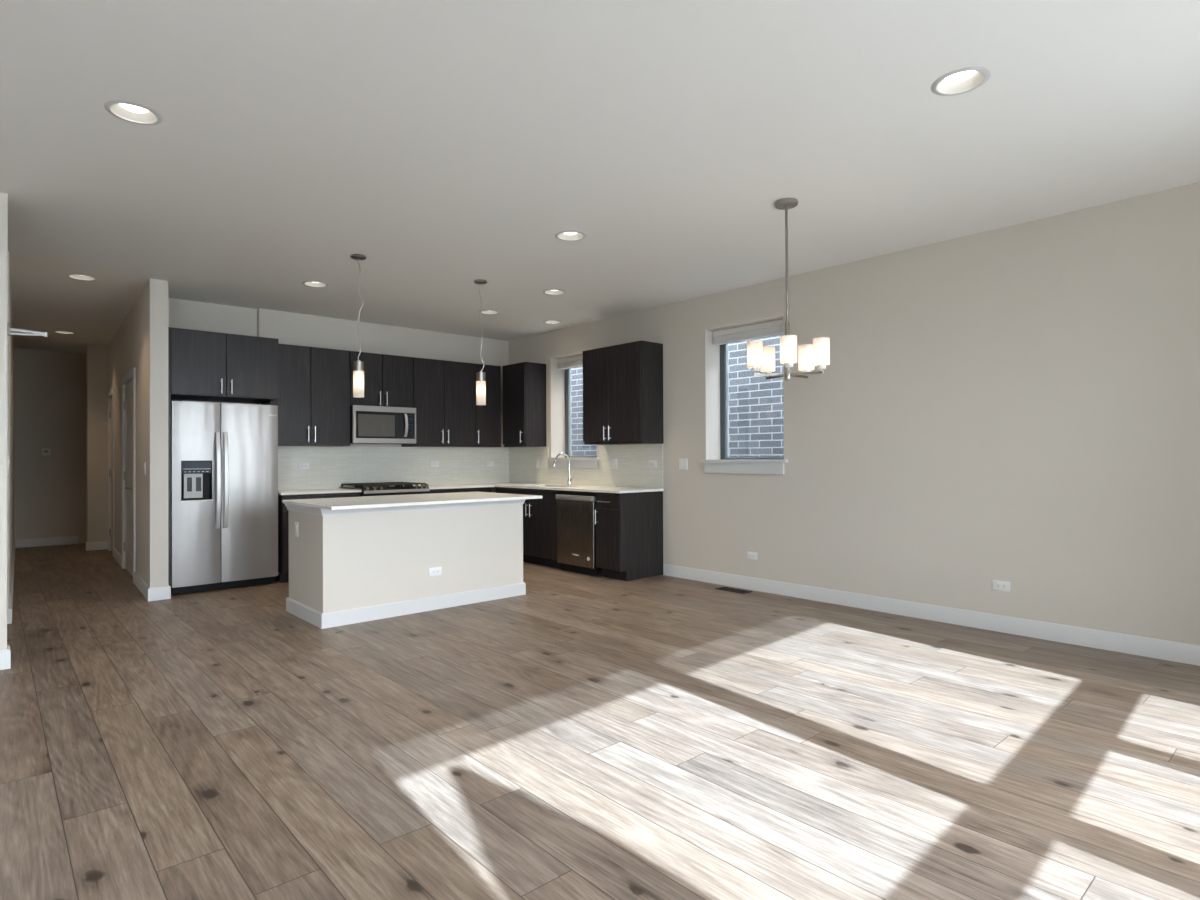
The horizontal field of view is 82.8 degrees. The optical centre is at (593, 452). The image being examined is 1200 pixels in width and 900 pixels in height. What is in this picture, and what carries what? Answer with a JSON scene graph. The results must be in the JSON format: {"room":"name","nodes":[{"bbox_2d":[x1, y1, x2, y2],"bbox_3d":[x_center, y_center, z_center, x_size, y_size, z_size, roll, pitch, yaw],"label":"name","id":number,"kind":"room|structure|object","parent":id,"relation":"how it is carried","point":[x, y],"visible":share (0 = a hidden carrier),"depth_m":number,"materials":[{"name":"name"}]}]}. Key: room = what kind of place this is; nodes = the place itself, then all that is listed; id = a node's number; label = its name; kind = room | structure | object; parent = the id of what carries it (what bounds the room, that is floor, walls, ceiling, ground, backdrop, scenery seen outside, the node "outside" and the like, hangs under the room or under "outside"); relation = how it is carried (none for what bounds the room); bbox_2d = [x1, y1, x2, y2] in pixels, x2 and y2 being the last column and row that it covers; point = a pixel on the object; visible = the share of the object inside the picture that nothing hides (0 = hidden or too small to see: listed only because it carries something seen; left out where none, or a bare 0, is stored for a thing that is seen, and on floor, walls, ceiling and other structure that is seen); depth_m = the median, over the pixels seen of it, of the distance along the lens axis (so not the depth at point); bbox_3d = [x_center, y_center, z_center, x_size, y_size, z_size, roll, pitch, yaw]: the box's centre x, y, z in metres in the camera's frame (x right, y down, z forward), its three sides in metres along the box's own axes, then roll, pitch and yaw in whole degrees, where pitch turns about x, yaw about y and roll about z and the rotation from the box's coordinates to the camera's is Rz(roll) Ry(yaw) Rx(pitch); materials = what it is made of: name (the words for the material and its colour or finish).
{"room":"open-plan kitchen","nodes":[
{"label":"open-plan kitchen","id":0,"kind":"room"},
{"bbox_2d":[0,192,7,649],"bbox_3d":[-5.149,-0.132,2.698,4.283,2.839,0.130,0,-1,-42],"label":"wall","id":1,"kind":"structure","parent":0,"point":[3,196],"depth_m":4.06,"materials":[{"name":"paint"}]},
{"bbox_2d":[0,645,10,669],"bbox_3d":[-5.124,1.230,2.686,4.289,0.115,0.136,0,-1,-42],"label":"baseboard","id":2,"kind":"structure","parent":1,"relation":"attached to","point":[5,655],"depth_m":4.04,"materials":[{"name":"white paint"}]},
{"bbox_2d":[7,456,8,474],"bbox_3d":[-3.539,0.081,4.118,0.011,0.115,0.070,0,-1,-42],"label":"light switch","id":3,"kind":"object","parent":1,"relation":"attached to","point":[7,456],"visible":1,"depth_m":4.09,"materials":[{"name":"white plastic"}]},
{"bbox_2d":[7,322,47,336],"bbox_3d":[-3.483,-0.747,4.192,0.192,0.075,0.040,0,-1,-42],"label":"rod","id":4,"kind":"object","parent":1,"relation":"attached to","point":[25,332],"visible":0.98,"depth_m":4.18,"materials":[{"name":"silver metal"}]},
{"bbox_2d":[7,251,13,607],"bbox_3d":[-7.953,-0.090,5.992,4.466,2.839,5.840,0,-1,-42],"label":"wall","id":5,"kind":"structure","parent":0,"point":[10,339],"depth_m":5.73,"materials":[{"name":"paint"}]},
{"bbox_2d":[7,540,14,623],"bbox_3d":[-6.212,1.272,7.189,1.568,0.115,6.092,0,-1,-25],"label":"baseboard","id":6,"kind":"structure","parent":5,"relation":"attached to","point":[9,610],"depth_m":5.76,"materials":[{"name":"white paint"}]},
{"bbox_2d":[14,348,86,542],"bbox_3d":[-7.968,-0.058,10.024,9.800,2.839,0.230,0,-1,-42],"label":"wall","id":7,"kind":"structure","parent":0,"point":[50,387],"depth_m":9.92,"materials":[{"name":"paint"}]},
{"bbox_2d":[41,448,50,455],"bbox_3d":[-7.939,-0.001,9.874,0.104,0.102,0.032,0,-1,-42],"label":"thermostat","id":8,"kind":"object","parent":7,"relation":"attached to","point":[44,451],"visible":1,"depth_m":9.86,"materials":[{"name":"white plastic"}]},
{"bbox_2d":[15,536,78,547],"bbox_3d":[-7.927,1.303,9.879,0.730,0.115,0.016,0,-1,-42],"label":"baseboard","id":9,"kind":"structure","parent":7,"relation":"attached to","point":[22,543],"depth_m":9.87,"materials":[{"name":"white paint"}]},
{"bbox_2d":[87,344,107,541],"bbox_3d":[-6.234,-0.067,10.040,1.988,2.839,0.110,0,-1,-42],"label":"wall","id":10,"kind":"structure","parent":0,"point":[97,355],"depth_m":9.41,"materials":[{"name":"paint"}]},
{"bbox_2d":[85,541,107,550],"bbox_3d":[-6.882,1.294,9.429,0.244,0.115,0.116,0,-1,-42],"label":"baseboard","id":11,"kind":"structure","parent":10,"relation":"attached to","point":[100,545],"depth_m":9.38,"materials":[{"name":"white paint"}]},
{"bbox_2d":[108,278,167,587],"bbox_3d":[-4.689,-0.089,8.336,1.940,2.839,4.550,0,-1,-42],"label":"wall","id":12,"kind":"structure","parent":0,"point":[140,342],"depth_m":6.17,"materials":[{"name":"paint"}]},
{"bbox_2d":[108,387,114,551],"bbox_3d":[-6.399,0.261,9.074,0.066,2.170,0.880,0,-1,-39],"label":"door","id":13,"kind":"structure","parent":12,"relation":"in","point":[111,414],"depth_m":9.13,"materials":[{"name":"white paint"}]},
{"bbox_2d":[113,548,121,567],"bbox_3d":[-5.768,1.278,8.260,0.016,0.115,1.100,0,-1,-39],"label":"baseboard","id":14,"kind":"structure","parent":12,"relation":"attached to","point":[117,556],"depth_m":8.23,"materials":[{"name":"white paint"}]},
{"bbox_2d":[122,368,135,582],"bbox_3d":[-5.021,0.239,7.346,0.116,2.170,1.260,0,-1,-39],"label":"door","id":15,"kind":"structure","parent":12,"relation":"in","point":[129,405],"depth_m":7.42,"materials":[{"name":"white paint"}]},
{"bbox_2d":[134,572,170,600],"bbox_3d":[-4.211,1.255,6.439,0.173,0.115,1.136,0,-1,-42],"label":"baseboard","id":16,"kind":"structure","parent":12,"relation":"attached to","point":[164,592],"depth_m":6.04,"materials":[{"name":"white paint"}]},
{"bbox_2d":[168,298,256,404],"bbox_3d":[-3.998,-0.103,7.017,0.940,2.839,0.200,0,-1,-42],"label":"wall","id":17,"kind":"structure","parent":0,"point":[183,314],"depth_m":6.97,"materials":[{"name":"paint"}]},
{"bbox_2d":[257,308,508,573],"bbox_3d":[-2.435,-0.101,8.358,3.180,2.839,0.270,0,-1,-42],"label":"wall","id":18,"kind":"structure","parent":0,"point":[290,328],"depth_m":8.10,"materials":[{"name":"paint"}]},
{"bbox_2d":[261,344,349,445],"bbox_3d":[-3.094,-0.593,7.352,0.830,1.052,0.366,0,-1,-42],"label":"upper cabinet","id":19,"kind":"object","parent":18,"relation":"attached to","point":[313,403],"visible":0.92,"depth_m":7.25,"materials":[{"name":"brown wood"}]},
{"bbox_2d":[350,351,412,407],"bbox_3d":[-2.500,-0.819,7.882,0.755,0.597,0.366,0,-1,-42],"label":"upper cabinet","id":20,"kind":"object","parent":18,"relation":"attached to","point":[388,379],"visible":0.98,"depth_m":7.79,"materials":[{"name":"brown wood"}]},
{"bbox_2d":[350,405,415,443],"bbox_3d":[-2.470,-0.307,7.847,0.748,0.415,0.428,0,-1,-42],"label":"microwave","id":21,"kind":"object","parent":20,"relation":"attached to","point":[368,424],"visible":0.98,"depth_m":7.70,"materials":[{"name":"silver metal"}]},
{"bbox_2d":[278,446,508,489],"bbox_3d":[-2.341,0.173,8.252,3.160,0.474,0.010,0,-1,-42],"label":"backsplash","id":22,"kind":"structure","parent":18,"relation":"attached to","point":[329,466],"depth_m":8.12,"materials":[{"name":"tile"}]},
{"bbox_2d":[298,463,308,468],"bbox_3d":[-3.185,0.155,7.489,0.115,0.070,0.009,0,-1,-42],"label":"wall outlet","id":23,"kind":"object","parent":22,"relation":"attached to","point":[300,465],"visible":1,"depth_m":7.48,"materials":[{"name":"white plastic"}]},
{"bbox_2d":[430,461,438,466],"bbox_3d":[-1.995,0.152,8.546,0.115,0.070,0.009,0,-1,-42],"label":"wall outlet","id":24,"kind":"object","parent":22,"relation":"attached to","point":[432,463],"visible":1,"depth_m":8.54,"materials":[{"name":"white plastic"}]},
{"bbox_2d":[486,461,492,466],"bbox_3d":[-1.385,0.159,9.088,0.115,0.070,0.009,0,-1,-42],"label":"wall outlet","id":25,"kind":"object","parent":22,"relation":"attached to","point":[488,463],"visible":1,"depth_m":9.08,"materials":[{"name":"white plastic"}]},
{"bbox_2d":[401,357,474,446],"bbox_3d":[-1.902,-0.591,8.410,0.835,1.052,0.366,0,-1,-42],"label":"upper cabinet","id":26,"kind":"object","parent":18,"relation":"attached to","point":[443,391],"visible":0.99,"depth_m":8.29,"materials":[{"name":"brown wood"}]},
{"bbox_2d":[475,364,500,446],"bbox_3d":[-1.442,-0.590,8.818,0.389,1.052,0.366,0,-1,-42],"label":"upper cabinet","id":27,"kind":"object","parent":18,"relation":"attached to","point":[488,416],"visible":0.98,"depth_m":8.73,"materials":[{"name":"brown wood"}]},
{"bbox_2d":[0,543,1199,899],"bbox_3d":[-3.338,1.355,4.809,9.800,0.120,14.350,0,-1,-42],"label":"floor","id":28,"kind":"structure","parent":0,"point":[576,736],"depth_m":2.87,"materials":[{"name":"brown wood"}]},
{"bbox_2d":[168,327,278,586],"bbox_3d":[-3.685,0.094,6.673,0.947,2.436,0.720,0,-1,-42],"label":"tall cabinet","id":29,"kind":"object","parent":28,"relation":"on","point":[202,365],"visible":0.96,"depth_m":6.40,"materials":[{"name":"brown wood"}]},
{"bbox_2d":[171,400,277,593],"bbox_3d":[-3.671,0.421,6.691,0.912,1.782,0.701,0,-1,-42],"label":"refrigerator","id":30,"kind":"object","parent":28,"relation":"on","point":[224,456],"visible":1,"depth_m":6.43,"materials":[{"name":"silver metal"}]},
{"bbox_2d":[278,492,359,582],"bbox_3d":[-2.983,0.872,7.244,0.793,0.882,0.645,0,-1,-42],"label":"base cabinet","id":31,"kind":"object","parent":28,"relation":"on","point":[283,513],"visible":0.13,"depth_m":6.82,"materials":[{"name":"brown wood"}]},
{"bbox_2d":[339,482,429,496],"bbox_3d":[-2.367,0.825,7.736,0.778,0.938,0.709,0,-1,-42],"label":"gas range","id":32,"kind":"object","parent":28,"relation":"on","point":[380,488],"visible":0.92,"depth_m":7.55,"materials":[{"name":"black metal"}]},
{"bbox_2d":[339,485,419,489],"bbox_3d":[-2.394,0.398,7.767,0.778,0.013,0.631,0,-1,-42],"label":"cooktop","id":33,"kind":"object","parent":32,"relation":"in","point":[360,487],"depth_m":7.53,"materials":[{"name":"black metal"}]},
{"bbox_2d":[282,492,541,628],"bbox_3d":[-1.496,0.841,5.783,1.857,0.905,1.070,0,-1,-42],"label":"kitchen island","id":34,"kind":"object","parent":28,"relation":"on","point":[352,560],"visible":1,"depth_m":5.43,"materials":[{"name":"paint"}]},
{"bbox_2d":[295,522,297,536],"bbox_3d":[-2.358,0.615,5.403,0.011,0.115,0.070,0,-1,-42],"label":"light switch","id":35,"kind":"object","parent":34,"relation":"attached to","point":[296,523],"visible":1,"depth_m":5.39,"materials":[{"name":"white plastic"}]},
{"bbox_2d":[282,492,541,509],"bbox_3d":[-1.498,0.401,5.787,1.857,0.026,1.070,0,-1,-42],"label":"island countertop","id":36,"kind":"structure","parent":34,"relation":"on","point":[341,503],"depth_m":5.53,"materials":[{"name":"white stone"}]},
{"bbox_2d":[429,567,441,576],"bbox_3d":[-1.297,0.981,5.587,0.115,0.070,0.009,0,-1,-42],"label":"wall outlet","id":37,"kind":"object","parent":34,"relation":"attached to","point":[435,571],"visible":1,"depth_m":5.59,"materials":[{"name":"white plastic"}]},
{"bbox_2d":[427,487,490,493],"bbox_3d":[-1.773,0.874,8.320,0.878,0.882,0.645,0,-1,-42],"label":"base cabinet","id":38,"kind":"object","parent":28,"relation":"on","point":[481,489],"visible":0.05,"depth_m":8.12,"materials":[{"name":"brown wood"}]},
{"bbox_2d":[496,487,559,567],"bbox_3d":[-0.577,0.866,8.154,0.666,0.882,1.226,0,-1,-42],"label":"base cabinet","id":39,"kind":"object","parent":28,"relation":"on","point":[539,515],"visible":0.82,"depth_m":7.77,"materials":[{"name":"brown wood"}]},
{"bbox_2d":[556,490,596,575],"bbox_3d":[0.031,0.854,7.459,0.664,0.866,0.604,0,-1,-42],"label":"dishwasher","id":40,"kind":"object","parent":28,"relation":"on","point":[576,526],"visible":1,"depth_m":7.23,"materials":[{"name":"silver metal"}]},
{"bbox_2d":[595,491,662,580],"bbox_3d":[0.363,0.853,7.096,0.666,0.882,0.367,0,-1,-42],"label":"base cabinet","id":41,"kind":"object","parent":28,"relation":"on","point":[629,526],"visible":0.98,"depth_m":6.93,"materials":[{"name":"brown wood"}]},
{"bbox_2d":[278,482,663,494],"bbox_3d":[-1.385,0.409,7.183,3.147,0.024,2.851,0,-1,-42],"label":"countertop","id":42,"kind":"structure","parent":41,"relation":"on","point":[584,488],"depth_m":7.49,"materials":[{"name":"white stone"}]},
{"bbox_2d":[553,452,573,484],"bbox_3d":[-0.357,0.201,8.090,0.279,0.394,0.106,0,-1,-42],"label":"faucet","id":43,"kind":"object","parent":42,"relation":"on","point":[561,453],"visible":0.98,"depth_m":8.15,"materials":[{"name":"silver metal"}]},
{"bbox_2d":[715,587,751,593],"bbox_3d":[1.298,1.280,6.313,0.130,0.006,0.320,0,-1,-42],"label":"floor vent","id":44,"kind":"object","parent":28,"relation":"in","point":[719,588],"visible":1,"depth_m":6.29,"materials":[{"name":"brown metal"}]},
{"bbox_2d":[0,0,1199,352],"bbox_3d":[-3.346,-1.669,4.840,9.820,0.250,14.350,0,-1,-42],"label":"ceiling","id":45,"kind":"structure","parent":0,"point":[447,145],"depth_m":3.44,"materials":[{"name":"paint"}]},
{"bbox_2d":[53,330,74,333],"bbox_3d":[-6.607,-1.514,8.499,0.226,0.046,0.226,0,-1,-42],"label":"recessed light","id":46,"kind":"object","parent":45,"relation":"in","point":[56,331],"visible":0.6,"depth_m":8.54,"materials":[{"name":"white"}]},
{"bbox_2d":[66,274,97,280],"bbox_3d":[-4.468,-1.546,5.949,0.226,0.046,0.226,0,-1,-42],"label":"recessed light","id":47,"kind":"object","parent":45,"relation":"in","point":[74,276],"visible":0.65,"depth_m":5.99,"materials":[{"name":"white"}]},
{"bbox_2d":[104,100,162,124],"bbox_3d":[-2.119,-1.581,3.140,0.226,0.046,0.226,0,-1,-42],"label":"recessed light","id":48,"kind":"object","parent":45,"relation":"in","point":[128,111],"visible":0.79,"depth_m":3.17,"materials":[{"name":"white"}]},
{"bbox_2d":[302,281,327,286],"bbox_3d":[-2.543,-1.554,6.226,0.226,0.046,0.226,0,-1,-42],"label":"recessed light","id":49,"kind":"object","parent":45,"relation":"in","point":[307,283],"visible":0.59,"depth_m":6.27,"materials":[{"name":"white"}]},
{"bbox_2d":[350,254,365,397],"bbox_3d":[-1.853,-0.990,5.368,0.120,1.115,0.120,0,-1,-42],"label":"pendant light","id":50,"kind":"object","parent":45,"relation":"hanging from","point":[358,373],"visible":1,"depth_m":5.34,"materials":[{"name":"white glass"}]},
{"bbox_2d":[474,279,486,404],"bbox_3d":[-1.018,-0.985,6.144,0.120,1.121,0.120,0,-1,-42],"label":"pendant light","id":51,"kind":"object","parent":45,"relation":"hanging from","point":[480,376],"visible":1,"depth_m":6.11,"materials":[{"name":"white glass"}]},
{"bbox_2d":[479,310,499,313],"bbox_3d":[-1.140,-1.551,7.456,0.226,0.046,0.226,0,-1,-42],"label":"recessed light","id":52,"kind":"object","parent":45,"relation":"in","point":[482,311],"visible":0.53,"depth_m":7.51,"materials":[{"name":"white"}]},
{"bbox_2d":[543,320,561,323],"bbox_3d":[-0.484,-1.550,8.021,0.226,0.046,0.226,0,-1,-42],"label":"recessed light","id":53,"kind":"object","parent":45,"relation":"in","point":[546,321],"visible":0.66,"depth_m":8.08,"materials":[{"name":"white"}]},
{"bbox_2d":[543,289,565,294],"bbox_3d":[-0.377,-1.562,6.570,0.226,0.046,0.226,0,-1,-42],"label":"recessed light","id":54,"kind":"object","parent":45,"relation":"in","point":[549,291],"visible":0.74,"depth_m":6.62,"materials":[{"name":"white"}]},
{"bbox_2d":[555,231,585,240],"bbox_3d":[-0.167,-1.577,4.913,0.226,0.046,0.226,0,-1,-42],"label":"recessed light","id":55,"kind":"object","parent":45,"relation":"in","point":[564,235],"visible":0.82,"depth_m":4.96,"materials":[{"name":"white"}]},
{"bbox_2d":[747,198,829,380],"bbox_3d":[1.229,-1.010,4.284,0.476,1.124,0.492,0,-1,-42],"label":"chandelier","id":56,"kind":"object","parent":45,"relation":"hanging from","point":[760,357],"visible":1,"depth_m":4.23,"materials":[{"name":"white glass"}]},
{"bbox_2d":[751,367,759,372],"bbox_3d":[1.010,-0.511,4.256,0.054,0.036,0.054,0,-1,-42],"label":"socket","id":57,"kind":"object","parent":56,"relation":"attached to","point":[753,369],"depth_m":4.23,"materials":[{"name":"silver metal"}]},
{"bbox_2d":[784,363,792,368],"bbox_3d":[1.166,-0.513,4.069,0.054,0.036,0.054,0,-1,-42],"label":"socket","id":58,"kind":"object","parent":56,"relation":"attached to","point":[787,365],"depth_m":4.05,"materials":[{"name":"silver metal"}]},
{"bbox_2d":[817,364,825,370],"bbox_3d":[1.392,-0.514,4.159,0.054,0.036,0.054,0,-1,-42],"label":"socket","id":59,"kind":"object","parent":56,"relation":"attached to","point":[819,366],"depth_m":4.14,"materials":[{"name":"silver metal"}]},
{"bbox_2d":[931,67,990,95],"bbox_3d":[1.569,-1.602,2.915,0.226,0.046,0.226,0,-1,-42],"label":"recessed light","id":60,"kind":"object","parent":45,"relation":"in","point":[963,80],"visible":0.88,"depth_m":2.94,"materials":[{"name":"white"}]},
{"bbox_2d":[509,182,1199,645],"bbox_3d":[1.807,-0.141,6.188,0.280,2.839,9.550,0,-1,-42],"label":"wall","id":61,"kind":"structure","parent":0,"point":[1017,404],"depth_m":4.91,"materials":[{"name":"paint"}]},
{"bbox_2d":[503,362,545,446],"bbox_3d":[-0.906,-0.594,8.744,0.378,1.054,0.486,0,-1,-42],"label":"upper cabinet","id":62,"kind":"object","parent":61,"relation":"attached to","point":[524,383],"visible":1,"depth_m":8.59,"materials":[{"name":"brown wood"}]},
{"bbox_2d":[558,355,582,369],"bbox_3d":[-0.151,-1.122,8.394,0.080,0.130,0.846,0,-1,-42],"label":"window blind","id":63,"kind":"object","parent":61,"relation":"attached to","point":[575,361],"visible":0.57,"depth_m":8.50,"materials":[{"name":"white fabric"}]},
{"bbox_2d":[546,369,598,468],"bbox_3d":[-0.164,-0.498,8.375,0.333,1.390,0.960,0,-1,-42],"label":"window","id":64,"kind":"structure","parent":61,"relation":"in","point":[576,461],"depth_m":8.69,"materials":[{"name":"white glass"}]},
{"bbox_2d":[509,444,662,488],"bbox_3d":[-0.214,0.162,8.244,0.010,0.474,2.845,0,-1,-42],"label":"backsplash","id":65,"kind":"structure","parent":61,"relation":"attached to","point":[633,469],"depth_m":7.87,"materials":[{"name":"tile"}]},
{"bbox_2d":[610,459,616,468],"bbox_3d":[0.227,0.135,7.731,0.011,0.115,0.116,0,-1,-42],"label":"light switch","id":66,"kind":"object","parent":65,"relation":"attached to","point":[613,462],"visible":1,"depth_m":7.73,"materials":[{"name":"white plastic"}]},
{"bbox_2d":[649,461,656,466],"bbox_3d":[0.631,0.126,7.278,0.009,0.070,0.115,0,-1,-42],"label":"wall outlet","id":67,"kind":"object","parent":65,"relation":"attached to","point":[651,463],"visible":1,"depth_m":7.27,"materials":[{"name":"white plastic"}]},
{"bbox_2d":[583,341,663,444],"bbox_3d":[0.292,-0.611,7.396,0.378,1.054,0.910,0,-1,-42],"label":"upper cabinet","id":68,"kind":"object","parent":61,"relation":"attached to","point":[623,383],"visible":1,"depth_m":7.16,"materials":[{"name":"brown wood"}]},
{"bbox_2d":[679,459,687,469],"bbox_3d":[0.918,0.125,6.969,0.011,0.115,0.116,0,-1,-42],"label":"light switch","id":69,"kind":"object","parent":61,"relation":"attached to","point":[683,463],"visible":1,"depth_m":6.97,"materials":[{"name":"white plastic"}]},
{"bbox_2d":[699,344,787,473],"bbox_3d":[1.495,-0.507,6.507,0.333,1.420,0.975,0,-1,-42],"label":"window","id":70,"kind":"structure","parent":61,"relation":"in","point":[726,464],"depth_m":6.69,"materials":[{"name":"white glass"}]},
{"bbox_2d":[713,319,782,344],"bbox_3d":[1.508,-1.146,6.527,0.080,0.130,0.861,0,-1,-42],"label":"window blind","id":71,"kind":"object","parent":61,"relation":"attached to","point":[772,328],"visible":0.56,"depth_m":6.50,"materials":[{"name":"white fabric"}]},
{"bbox_2d":[747,551,757,559],"bbox_3d":[1.477,0.966,6.339,0.009,0.070,0.115,0,-1,-42],"label":"wall outlet","id":72,"kind":"object","parent":61,"relation":"attached to","point":[750,555],"visible":1,"depth_m":6.33,"materials":[{"name":"white plastic"}]},
{"bbox_2d":[663,564,1199,665],"bbox_3d":[2.607,1.208,5.061,0.016,0.115,5.628,0,-1,-42],"label":"baseboard","id":73,"kind":"structure","parent":61,"relation":"attached to","point":[1111,641],"depth_m":4.92,"materials":[{"name":"white paint"}]},
{"bbox_2d":[992,580,1010,591],"bbox_3d":[2.862,0.940,4.780,0.009,0.070,0.115,0,-1,-42],"label":"wall outlet","id":74,"kind":"object","parent":61,"relation":"attached to","point":[996,585],"visible":1,"depth_m":4.78,"materials":[{"name":"white plastic"}]},
{"label":"outside","id":75,"kind":"structure","parent":0,"visible":0},
{"bbox_3d":[4.989,1.498,-5.620,80.000,0.340,75.000,0,-1,-42],"label":"ground","id":76,"kind":"structure","parent":75,"visible":0},
{"bbox_2d":[571,335,783,456],"bbox_3d":[0.654,-0.558,9.617,0.250,4.060,18.500,0,-1,-42],"label":"brick wall","id":77,"kind":"structure","parent":76,"relation":"on","point":[756,408],"depth_m":8.10,"materials":[{"name":"grey brick"}]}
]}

